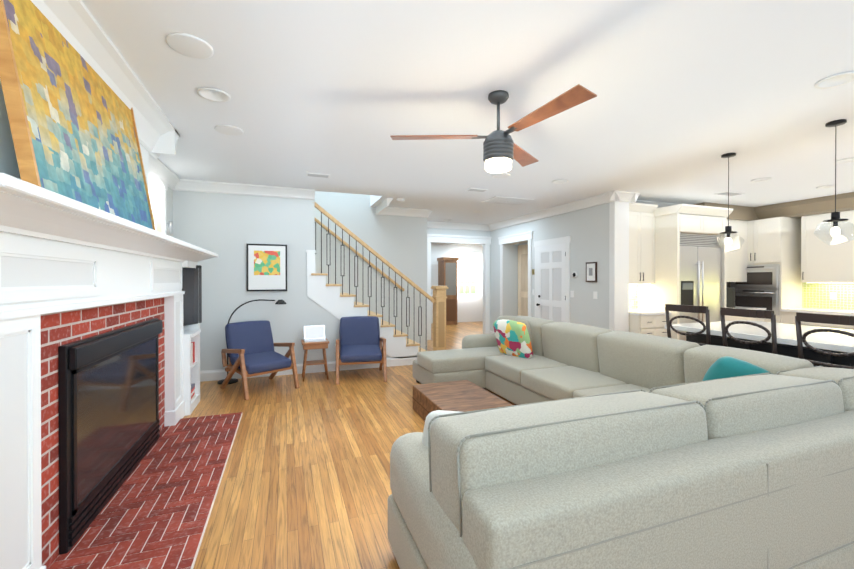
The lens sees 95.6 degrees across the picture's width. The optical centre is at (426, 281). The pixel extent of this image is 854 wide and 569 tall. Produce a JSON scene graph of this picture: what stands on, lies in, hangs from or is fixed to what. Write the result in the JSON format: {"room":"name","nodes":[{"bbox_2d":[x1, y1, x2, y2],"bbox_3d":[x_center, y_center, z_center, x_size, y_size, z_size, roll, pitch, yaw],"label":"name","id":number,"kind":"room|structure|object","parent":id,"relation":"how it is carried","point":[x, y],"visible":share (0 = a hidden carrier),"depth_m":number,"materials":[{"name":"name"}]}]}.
{"room":"living room","nodes":[
{"label":"living room","id":0,"kind":"room"},
{"bbox_2d":[0,80,148,191],"bbox_3d":[-2.074,-0.853,1.870,0.320,1.070,3.250,0,0,-20],"label":"wall","id":1,"kind":"structure","parent":0,"point":[8,163],"depth_m":1.70,"materials":[{"name":"white paint"}]},
{"bbox_2d":[31,0,179,157],"bbox_3d":[-1.929,-1.267,1.761,0.520,0.240,3.950,0,0,-20],"label":"crown molding","id":2,"kind":"structure","parent":1,"relation":"attached to","point":[75,24],"depth_m":2.41,"materials":[{"name":"white"}]},
{"bbox_2d":[0,173,218,568],"bbox_3d":[-2.197,0.553,2.773,0.705,1.750,3.820,0,0,-20],"label":"fireplace mantel","id":3,"kind":"structure","parent":1,"relation":"attached to","point":[59,253],"depth_m":1.69,"materials":[{"name":"white wood"}]},
{"bbox_2d":[0,0,155,229],"bbox_3d":[-1.891,-0.847,2.198,0.215,1.055,1.480,0,0,-20],"label":"painting","id":4,"kind":"object","parent":3,"relation":"on","point":[71,118],"visible":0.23,"depth_m":1.88,"materials":[{"name":"multicoloured paint"}]},
{"bbox_2d":[41,297,164,568],"bbox_3d":[-2.168,0.769,2.700,0.030,1.320,2.180,0,0,-20],"label":"brick surround","id":5,"kind":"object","parent":3,"relation":"attached to","point":[61,328],"depth_m":1.97,"materials":[{"name":"red brick"}]},
{"bbox_2d":[58,318,162,554],"bbox_3d":[-2.121,0.866,2.718,0.070,1.075,1.540,0,0,-20],"label":"fireplace insert","id":6,"kind":"structure","parent":5,"relation":"attached to","point":[108,404],"depth_m":2.36,"materials":[{"name":"black metal"}]},
{"bbox_2d":[191,342,195,400],"bbox_3d":[-2.729,0.987,4.279,0.257,0.669,0.330,0,0,-20],"label":"books","id":7,"kind":"object","parent":3,"relation":"in","point":[193,395],"visible":0.23,"depth_m":4.34,"materials":[{"name":"red"}]},
{"bbox_2d":[149,153,184,190],"bbox_3d":[-3.097,0.011,4.364,0.110,2.820,2.130,0,0,-20],"label":"trim","id":8,"kind":"structure","parent":1,"relation":"attached to","point":[156,165],"depth_m":4.83,"materials":[{"name":"white wood"}]},
{"bbox_2d":[166,187,172,236],"bbox_3d":[-1.895,0.028,0.742,0.120,2.820,10.000,0,0,-20],"label":"wall","id":9,"kind":"structure","parent":0,"point":[169,201],"depth_m":5.21,"materials":[{"name":"white paint"}]},
{"bbox_2d":[149,169,167,234],"bbox_3d":[-3.218,-0.880,4.619,0.060,0.860,0.880,0,0,-20],"label":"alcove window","id":10,"kind":"structure","parent":9,"relation":"in","point":[158,186],"depth_m":4.74,"materials":[{"name":"white"}]},
{"bbox_2d":[167,221,172,234],"bbox_3d":[-3.433,-0.713,5.169,0.034,0.184,0.184,0,0,-20],"label":"wall clock","id":11,"kind":"object","parent":9,"relation":"attached to","point":[169,227],"visible":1,"depth_m":5.14,"materials":[{"name":"white"}]},
{"bbox_2d":[173,190,390,370],"bbox_3d":[-1.730,-1.087,6.067,4.090,5.000,0.100,0,0,-20],"label":"wall","id":12,"kind":"structure","parent":0,"point":[226,228],"depth_m":5.85,"materials":[{"name":"white paint"}]},
{"bbox_2d":[246,243,286,290],"bbox_3d":[-2.378,-0.206,5.761,0.560,0.700,0.037,0,0,-20],"label":"framed picture","id":13,"kind":"object","parent":12,"relation":"attached to","point":[266,267],"visible":0.95,"depth_m":5.74,"materials":[{"name":"black"}]},
{"bbox_2d":[306,202,447,357],"bbox_3d":[-1.194,-0.075,6.684,2.921,3.274,1.121,0,0,-20],"label":"staircase","id":14,"kind":"structure","parent":12,"relation":"attached to","point":[332,300],"depth_m":6.38,"materials":[{"name":"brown wood"}]},
{"bbox_2d":[377,198,392,214],"bbox_3d":[-0.755,-1.341,6.891,0.110,0.140,0.780,0,0,-20],"label":"trim","id":15,"kind":"structure","parent":12,"relation":"attached to","point":[382,208],"depth_m":6.95,"materials":[{"name":"white"}]},
{"bbox_2d":[183,321,515,568],"bbox_3d":[1.735,1.466,5.323,12.100,0.100,16.100,0,0,-20],"label":"floor","id":16,"kind":"structure","parent":0,"point":[305,482],"depth_m":2.97,"materials":[{"name":"brown wood"}]},
{"bbox_2d":[48,412,241,568],"bbox_3d":[-1.844,1.413,2.822,0.660,0.030,2.540,0,0,-20],"label":"hearth slab","id":17,"kind":"object","parent":16,"relation":"on","point":[155,512],"visible":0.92,"depth_m":2.41,"materials":[{"name":"red brick"}]},
{"bbox_2d":[228,378,237,383],"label":"floor lamp","id":18,"kind":"object","parent":16,"relation":"on","point":[231,381],"depth_m":5.42,"materials":[{"name":"black metal"}]},
{"bbox_2d":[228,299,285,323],"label":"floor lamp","id":19,"kind":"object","parent":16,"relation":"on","point":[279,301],"depth_m":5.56,"materials":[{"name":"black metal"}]},
{"bbox_2d":[220,320,299,399],"bbox_3d":[-2.223,0.992,5.138,0.809,0.883,0.704,0,0,42],"label":"armchair","id":20,"kind":"object","parent":16,"relation":"on","point":[250,351],"visible":0.98,"depth_m":5.12,"materials":[{"name":"blue fabric"}]},
{"bbox_2d":[301,338,329,381],"bbox_3d":[-1.638,1.141,5.664,0.380,0.552,0.340,0,0,-20],"label":"side table","id":21,"kind":"object","parent":16,"relation":"on","point":[322,345],"visible":0.92,"depth_m":5.56,"materials":[{"name":"brown wood"}]},
{"bbox_2d":[304,325,325,341],"bbox_3d":[-1.639,0.760,5.666,0.300,0.208,0.228,0,0,-20],"label":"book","id":22,"kind":"object","parent":21,"relation":"on","point":[315,333],"visible":1,"depth_m":5.73,"materials":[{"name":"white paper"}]},
{"bbox_2d":[336,316,386,384],"bbox_3d":[-0.990,0.989,5.762,0.704,0.883,0.809,0,0,-12],"label":"armchair","id":23,"kind":"object","parent":16,"relation":"on","point":[360,340],"visible":1,"depth_m":5.90,"materials":[{"name":"blue fabric"}]},
{"bbox_2d":[437,257,458,324],"bbox_3d":[0.676,0.308,12.523,0.540,2.150,0.540,0,0,-20],"label":"china cabinet","id":24,"kind":"object","parent":16,"relation":"on","point":[447,271],"visible":0.81,"depth_m":12.31,"materials":[{"name":"brown wood"}]},
{"bbox_2d":[412,380,512,420],"bbox_3d":[0.325,1.288,3.966,0.684,0.270,0.984,0,0,-20],"label":"coffee table","id":25,"kind":"object","parent":16,"relation":"on","point":[463,395],"visible":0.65,"depth_m":3.91,"materials":[{"name":"brown wood"}]},
{"bbox_2d":[388,316,853,568],"bbox_3d":[0.805,0.946,3.582,2.970,0.957,4.300,0,0,-20],"label":"sofa","id":26,"kind":"object","parent":16,"relation":"on","point":[597,448],"visible":1,"depth_m":1.52,"materials":[{"name":"fabric"}]},
{"bbox_2d":[665,304,710,345],"bbox_3d":[2.699,0.826,3.829,0.494,1.196,0.422,0,0,-23],"label":"bar stool","id":27,"kind":"object","parent":16,"relation":"on","point":[687,308],"visible":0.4,"depth_m":3.69,"materials":[{"name":"brown"}]},
{"bbox_2d":[720,307,776,353],"bbox_3d":[2.883,0.829,3.324,0.494,1.196,0.422,0,0,-18],"label":"bar stool","id":28,"kind":"object","parent":16,"relation":"on","point":[766,314],"visible":0.12,"depth_m":3.20,"materials":[{"name":"brown"}]},
{"bbox_2d":[686,332,853,366],"bbox_3d":[3.747,0.976,3.278,1.024,0.901,2.480,0,0,-20],"label":"kitchen island","id":29,"kind":"object","parent":16,"relation":"on","point":[782,349],"depth_m":3.42,"materials":[{"name":"black"}]},
{"bbox_2d":[665,320,853,351],"bbox_3d":[3.646,0.496,3.238,1.320,0.050,2.560,0,0,-20],"label":"island countertop","id":30,"kind":"structure","parent":29,"relation":"on","point":[786,333],"depth_m":3.51,"materials":[{"name":"white stone"}]},
{"bbox_2d":[777,192,853,329],"bbox_3d":[7.346,0.009,4.813,0.706,2.820,6.300,0,0,-20],"label":"wall","id":31,"kind":"structure","parent":16,"relation":"on","point":[784,263],"depth_m":6.69,"materials":[{"name":"beige"}]},
{"bbox_2d":[795,312,853,368],"bbox_3d":[3.066,0.831,2.824,0.494,1.196,0.422,0,0,-22],"label":"bar stool","id":32,"kind":"object","parent":16,"relation":"on","point":[825,319],"visible":0.48,"depth_m":2.78,"materials":[{"name":"brown"}]},
{"bbox_2d":[391,215,426,349],"bbox_3d":[-2.007,-1.092,7.041,4.240,5.000,0.120,0,0,-20],"label":"wall","id":33,"kind":"structure","parent":0,"point":[399,243],"depth_m":7.60,"materials":[{"name":"white paint"}]},
{"bbox_2d":[375,206,428,216],"bbox_3d":[-0.474,-1.344,7.478,1.040,0.140,0.110,0,0,-20],"label":"trim","id":34,"kind":"structure","parent":33,"relation":"attached to","point":[396,211],"depth_m":7.50,"materials":[{"name":"white paint"}]},
{"bbox_2d":[427,211,436,339],"bbox_3d":[-0.174,-0.008,8.366,0.110,2.820,1.560,0,0,-20],"label":"trim","id":35,"kind":"structure","parent":33,"relation":"attached to","point":[431,238],"depth_m":9.26,"materials":[{"name":"white"}]},
{"bbox_2d":[431,243,482,294],"bbox_3d":[0.298,-0.029,12.883,7.600,2.820,0.100,0,0,-20],"label":"wall","id":36,"kind":"structure","parent":0,"point":[439,250],"depth_m":12.98,"materials":[{"name":"white paint"}]},
{"bbox_2d":[456,252,478,295],"bbox_3d":[1.381,-0.230,13.198,0.890,1.520,0.050,0,0,-20],"label":"room window","id":37,"kind":"structure","parent":36,"relation":"in","point":[467,273],"depth_m":13.22,"materials":[{"name":"white glass"}]},
{"bbox_2d":[427,228,490,329],"bbox_3d":[0.622,-0.013,9.552,2.620,2.820,0.120,0,0,-20],"label":"wall","id":38,"kind":"structure","parent":0,"point":[457,232],"depth_m":9.60,"materials":[{"name":"white paint"}]},
{"bbox_2d":[437,222,488,333],"bbox_3d":[0.618,-0.013,9.492,1.870,2.820,0.230,0,0,-20],"label":"trim","id":39,"kind":"structure","parent":38,"relation":"attached to","point":[474,308],"depth_m":9.80,"materials":[{"name":"white"}]},
{"bbox_2d":[81,0,853,224],"bbox_3d":[2.158,-2.594,5.459,11.200,2.380,16.100,0,0,-20],"label":"ceiling","id":40,"kind":"structure","parent":0,"point":[688,93],"depth_m":2.88,"materials":[{"name":"white paint"}]},
{"bbox_2d":[166,33,212,58],"bbox_3d":[-1.395,-1.384,2.281,0.239,0.010,0.239,0,0,25],"label":"ceiling speaker","id":41,"kind":"object","parent":40,"relation":"attached to","point":[188,45],"depth_m":2.26,"materials":[{"name":"white plastic"}]},
{"bbox_2d":[197,87,230,101],"bbox_3d":[-1.580,-1.411,2.873,0.217,0.062,0.217,0,0,25],"label":"recessed light","id":42,"kind":"object","parent":40,"relation":"in","point":[218,95],"depth_m":2.87,"materials":[{"name":"white"}]},
{"bbox_2d":[214,125,243,135],"bbox_3d":[-1.821,-1.390,3.562,0.239,0.010,0.239,0,0,25],"label":"ceiling speaker","id":43,"kind":"object","parent":40,"relation":"attached to","point":[224,129],"depth_m":3.55,"materials":[{"name":"white plastic"}]},
{"bbox_2d":[306,172,329,177],"bbox_3d":[-1.400,-1.385,4.979,0.296,0.035,0.189,0,0,-20],"label":"ceiling vent","id":44,"kind":"object","parent":40,"relation":"in","point":[307,173],"depth_m":5.06,"materials":[{"name":"white metal"}]},
{"bbox_2d":[466,188,487,191],"bbox_3d":[0.753,-1.388,5.795,0.301,0.035,0.189,0,0,-20],"label":"ceiling vent","id":45,"kind":"object","parent":40,"relation":"in","point":[470,189],"depth_m":5.89,"materials":[{"name":"white metal"}]},
{"bbox_2d":[390,84,596,172],"bbox_3d":[0.532,-1.111,2.757,1.446,0.562,1.354,0,0,-20],"label":"ceiling fan","id":46,"kind":"object","parent":40,"relation":"hanging from","point":[502,150],"visible":1,"depth_m":2.80,"materials":[{"name":"grey"}]},
{"bbox_2d":[492,173,510,177],"bbox_3d":[0.984,-1.398,5.121,0.239,0.010,0.239,0,0,25],"label":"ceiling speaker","id":47,"kind":"object","parent":40,"relation":"attached to","point":[499,175],"depth_m":5.08,"materials":[{"name":"white plastic"}]},
{"bbox_2d":[482,196,533,204],"bbox_3d":[1.369,-1.392,6.590,0.757,0.035,0.539,0,0,-20],"label":"ceiling vent","id":48,"kind":"object","parent":40,"relation":"in","point":[506,200],"depth_m":6.68,"materials":[{"name":"white metal"}]},
{"bbox_2d":[552,179,567,183],"bbox_3d":[1.859,-1.423,5.408,0.217,0.062,0.217,0,0,-29],"label":"recessed light","id":49,"kind":"object","parent":40,"relation":"in","point":[560,181],"depth_m":5.42,"materials":[{"name":"white"}]},
{"bbox_2d":[713,153,742,251],"bbox_3d":[3.322,-0.859,4.264,0.266,1.079,0.258,0,0,-20],"label":"pendant lamp","id":50,"kind":"object","parent":40,"relation":"hanging from","point":[728,232],"visible":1,"depth_m":4.26,"materials":[{"name":"black metal"}]},
{"bbox_2d":[715,191,744,195],"bbox_3d":[4.725,-1.390,6.045,0.434,0.035,0.231,0,0,-20],"label":"ceiling vent","id":51,"kind":"object","parent":40,"relation":"in","point":[731,193],"depth_m":6.14,"materials":[{"name":"white metal"}]},
{"bbox_2d":[751,177,771,181],"bbox_3d":[4.588,-1.423,5.310,0.217,0.062,0.217,0,0,25],"label":"recessed light","id":52,"kind":"object","parent":40,"relation":"in","point":[767,178],"depth_m":5.31,"materials":[{"name":"white"}]},
{"bbox_2d":[816,185,836,188],"bbox_3d":[5.899,-1.424,5.715,0.217,0.062,0.217,0,0,25],"label":"recessed light","id":53,"kind":"object","parent":40,"relation":"in","point":[826,186],"depth_m":5.71,"materials":[{"name":"white"}]},
{"bbox_2d":[814,119,853,245],"bbox_3d":[3.578,-0.855,3.388,0.266,1.079,0.258,0,0,-20],"label":"pendant lamp","id":54,"kind":"object","parent":40,"relation":"hanging from","point":[835,219],"visible":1,"depth_m":3.38,"materials":[{"name":"black metal"}]},
{"bbox_2d":[815,71,853,88],"bbox_3d":[2.821,-1.410,2.662,0.217,0.062,0.217,0,0,-29],"label":"recessed light","id":55,"kind":"object","parent":40,"relation":"in","point":[839,79],"depth_m":2.67,"materials":[{"name":"white"}]},
{"bbox_2d":[834,157,853,163],"bbox_3d":[4.838,-1.419,4.453,0.217,0.062,0.217,0,0,-29],"label":"recessed light","id":56,"kind":"object","parent":40,"relation":"in","point":[847,160],"depth_m":4.47,"materials":[{"name":"white"}]},
{"bbox_2d":[491,203,608,330],"bbox_3d":[2.533,-0.006,8.084,0.500,2.820,3.950,0,0,-20],"label":"wall","id":57,"kind":"structure","parent":0,"point":[586,230],"depth_m":6.97,"materials":[{"name":"white paint"}]},
{"bbox_2d":[518,244,527,315],"bbox_3d":[2.395,0.260,8.945,0.028,2.260,1.010,0,0,-20],"label":"door","id":58,"kind":"structure","parent":57,"relation":"in","point":[522,280],"depth_m":9.20,"materials":[{"name":"white wood"}]},
{"bbox_2d":[536,243,565,321],"bbox_3d":[2.400,0.341,7.578,0.096,2.110,0.853,0,0,-20],"label":"door","id":59,"kind":"structure","parent":57,"relation":"in","point":[551,281],"depth_m":7.56,"materials":[{"name":"white wood"}]},
{"bbox_2d":[489,190,624,333],"bbox_3d":[2.269,-0.006,7.918,0.150,2.820,4.080,0,0,-20],"label":"trim","id":60,"kind":"structure","parent":57,"relation":"attached to","point":[616,199],"depth_m":6.61,"materials":[{"name":"white"}]},
{"bbox_2d":[532,269,596,298],"bbox_3d":[2.535,0.017,7.332,0.012,0.540,1.815,0,0,-20],"label":"switch plates","id":61,"kind":"object","parent":57,"relation":"attached to","point":[571,292],"visible":0.9,"depth_m":7.06,"materials":[{"name":"white plastic"}]},
{"bbox_2d":[586,262,596,281],"bbox_3d":[2.797,-0.160,6.588,0.030,0.340,0.240,0,0,-20],"label":"framed picture","id":62,"kind":"object","parent":57,"relation":"attached to","point":[591,271],"visible":0.91,"depth_m":6.57,"materials":[{"name":"brown"}]},
{"bbox_2d":[625,192,640,331],"bbox_3d":[3.194,0.002,6.159,0.380,2.820,0.140,0,0,-20],"label":"trim","id":63,"kind":"structure","parent":57,"relation":"attached to","point":[630,197],"depth_m":6.21,"materials":[{"name":"white paint"}]},
{"bbox_2d":[641,200,677,207],"bbox_3d":[3.987,-1.341,6.874,1.835,0.140,0.110,0,0,-20],"label":"trim","id":64,"kind":"structure","parent":57,"relation":"attached to","point":[660,204],"depth_m":6.89,"materials":[{"name":"white"}]},
{"bbox_2d":[629,202,776,340],"bbox_3d":[4.696,0.000,6.751,3.060,2.820,0.840,0,0,-20],"label":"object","id":65,"kind":"structure","parent":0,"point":[674,258],"depth_m":6.47,"materials":[{"name":"beige"}]},
{"bbox_3d":[-3.009,0.204,4.173,0.002,0.715,0.450,0,0,-20],"label":"trim","id":66,"kind":"structure","parent":0,"visible":0},
{"bbox_2d":[182,265,201,325],"bbox_3d":[-2.795,0.151,4.267,0.450,0.680,0.568,0,0,-20],"label":"tv","id":67,"kind":"object","parent":66,"relation":"attached to","point":[192,295],"visible":0.4,"depth_m":4.42,"materials":[{"name":"black"}]}
]}

